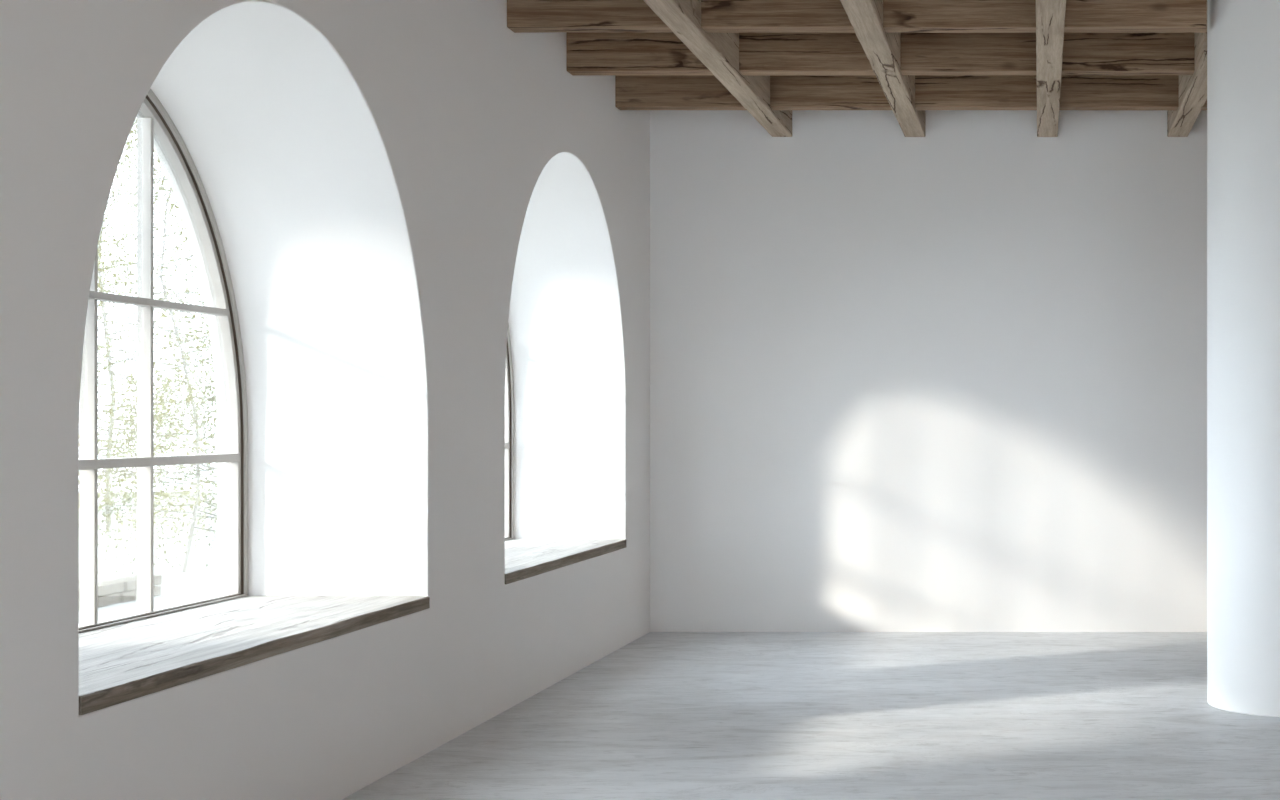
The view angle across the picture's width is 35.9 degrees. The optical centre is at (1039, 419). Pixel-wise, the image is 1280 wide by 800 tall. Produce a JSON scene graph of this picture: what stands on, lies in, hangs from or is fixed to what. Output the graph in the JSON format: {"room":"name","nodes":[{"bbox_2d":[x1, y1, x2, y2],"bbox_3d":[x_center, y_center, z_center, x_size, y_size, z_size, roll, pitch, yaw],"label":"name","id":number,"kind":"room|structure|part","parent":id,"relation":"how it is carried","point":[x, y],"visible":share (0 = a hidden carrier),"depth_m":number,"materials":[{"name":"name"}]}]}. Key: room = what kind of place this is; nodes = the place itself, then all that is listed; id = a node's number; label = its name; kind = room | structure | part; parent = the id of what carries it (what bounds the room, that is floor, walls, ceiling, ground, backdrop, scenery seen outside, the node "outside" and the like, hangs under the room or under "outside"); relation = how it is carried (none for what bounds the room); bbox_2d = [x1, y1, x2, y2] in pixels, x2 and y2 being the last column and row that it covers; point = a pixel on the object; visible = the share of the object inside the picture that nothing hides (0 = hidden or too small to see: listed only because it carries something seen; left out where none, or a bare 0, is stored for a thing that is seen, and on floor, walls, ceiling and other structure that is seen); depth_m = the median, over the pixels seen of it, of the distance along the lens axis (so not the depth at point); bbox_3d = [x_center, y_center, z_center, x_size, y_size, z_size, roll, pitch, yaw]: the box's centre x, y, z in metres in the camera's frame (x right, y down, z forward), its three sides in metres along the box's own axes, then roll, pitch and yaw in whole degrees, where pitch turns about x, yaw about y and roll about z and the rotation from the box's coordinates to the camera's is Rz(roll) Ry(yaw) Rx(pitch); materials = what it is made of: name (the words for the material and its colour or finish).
{"room":"empty room","nodes":[
{"label":"empty room","id":0,"kind":"room"},
{"bbox_2d":[0,0,649,799],"bbox_3d":[-3.166,-0.450,4.957,0.932,3.836,18.257,0,0,0],"label":"wall","id":1,"kind":"structure","parent":0,"point":[390,186],"depth_m":8.28,"materials":[{"name":"white paint"}]},
{"bbox_2d":[79,88,429,714],"bbox_3d":[-3.139,-0.299,6.865,0.894,2.259,3.046,0,0,0],"label":"window","id":2,"kind":"structure","parent":1,"relation":"in","point":[164,602],"depth_m":7.52,"materials":[{"name":"glass"}]},
{"bbox_3d":[-3.550,-0.305,6.865,0.004,2.130,2.928,0,0,0],"label":"glass pane","id":3,"kind":"part","parent":2,"relation":"part of","materials":[{"name":"clear glass"}]},
{"bbox_3d":[-3.537,-0.328,6.865,0.086,2.202,3.046,0,0,0],"label":"frame","id":4,"kind":"part","parent":2,"relation":"part of","materials":[{"name":"paint"}]},
{"bbox_3d":[-3.139,0.803,6.865,0.894,0.054,3.045,0,0,0],"label":"sill","id":5,"kind":"part","parent":2,"relation":"part of","materials":[{"name":"brown wood"}]},
{"bbox_2d":[505,322,625,583],"bbox_3d":[-3.106,-0.329,10.990,0.830,2.318,2.801,0,0,0],"label":"window","id":6,"kind":"structure","parent":1,"relation":"in","point":[524,558],"depth_m":11.85,"materials":[{"name":"paint"}]},
{"bbox_3d":[-3.472,-0.357,10.990,0.086,2.262,2.801,0,0,0],"label":"frame","id":7,"kind":"part","parent":6,"relation":"part of","materials":[{"name":"paint"}]},
{"bbox_3d":[-3.106,0.803,10.990,0.830,0.054,2.800,0,0,0],"label":"sill","id":8,"kind":"part","parent":6,"relation":"part of","materials":[{"name":"brown wood"}]},
{"bbox_2d":[342,632,1279,799],"bbox_3d":[0.614,1.603,4.626,8.492,0.270,17.596,0,0,0],"label":"floor","id":9,"kind":"structure","parent":0,"point":[662,715],"depth_m":9.04,"materials":[{"name":"concrete"}]},
{"bbox_2d":[1207,0,1279,716],"bbox_3d":[1.368,-0.450,9.841,0.999,3.836,0.999,0,0,0],"label":"column","id":10,"kind":"structure","parent":9,"relation":"on","point":[1243,36],"depth_m":9.49,"materials":[{"name":"white paint"}]},
{"bbox_2d":[650,110,1206,631],"bbox_3d":[1.080,-0.450,13.289,7.560,3.836,0.270,0,0,0],"label":"wall","id":11,"kind":"structure","parent":0,"point":[952,378],"depth_m":13.16,"materials":[{"name":"white paint"}]},
{"bbox_3d":[0.614,-2.503,4.626,8.492,0.270,17.596,0,0,0],"label":"ceiling","id":12,"kind":"structure","parent":0,"visible":0},
{"bbox_2d":[644,0,791,136],"bbox_3d":[-1.786,-2.162,4.959,0.145,0.407,16.392,0,0,0],"label":"ceiling beam","id":13,"kind":"structure","parent":12,"relation":"attached to","point":[719,52],"depth_m":10.53,"materials":[{"name":"brown wood"}]},
{"bbox_2d":[507,0,1205,32],"bbox_3d":[-0.922,-2.177,9.696,3.556,0.376,0.150,0,0,0],"label":"cross beam","id":14,"kind":"structure","parent":12,"relation":"attached to","point":[523,16],"depth_m":9.62,"materials":[{"name":"brown wood"}]},
{"bbox_2d":[566,32,1193,75],"bbox_3d":[0.945,-2.177,10.908,7.290,0.376,0.150,0,0,0],"label":"cross beam","id":15,"kind":"structure","parent":12,"relation":"attached to","point":[625,53],"depth_m":10.84,"materials":[{"name":"brown wood"}]},
{"bbox_2d":[840,0,924,136],"bbox_3d":[-0.865,-2.162,4.959,0.144,0.407,16.392,0,0,0],"label":"ceiling beam","id":16,"kind":"structure","parent":12,"relation":"attached to","point":[882,49],"depth_m":10.50,"materials":[{"name":"brown wood"}]},
{"bbox_2d":[615,75,1206,109],"bbox_3d":[0.945,-2.177,12.150,7.290,0.376,0.139,0,0,0],"label":"cross beam","id":17,"kind":"structure","parent":12,"relation":"attached to","point":[634,92],"depth_m":12.08,"materials":[{"name":"brown wood"}]},
{"bbox_2d":[1036,0,1065,136],"bbox_3d":[0.051,-2.162,4.959,0.145,0.407,16.392,0,0,0],"label":"ceiling beam","id":18,"kind":"structure","parent":12,"relation":"attached to","point":[1050,14],"depth_m":10.38,"materials":[{"name":"brown wood"}]},
{"bbox_2d":[1167,0,1206,136],"bbox_3d":[0.952,-2.162,11.677,0.144,0.407,2.955,0,0,0],"label":"ceiling beam","id":19,"kind":"structure","parent":12,"relation":"attached to","point":[1192,88],"depth_m":11.61,"materials":[{"name":"brown wood"}]}
]}

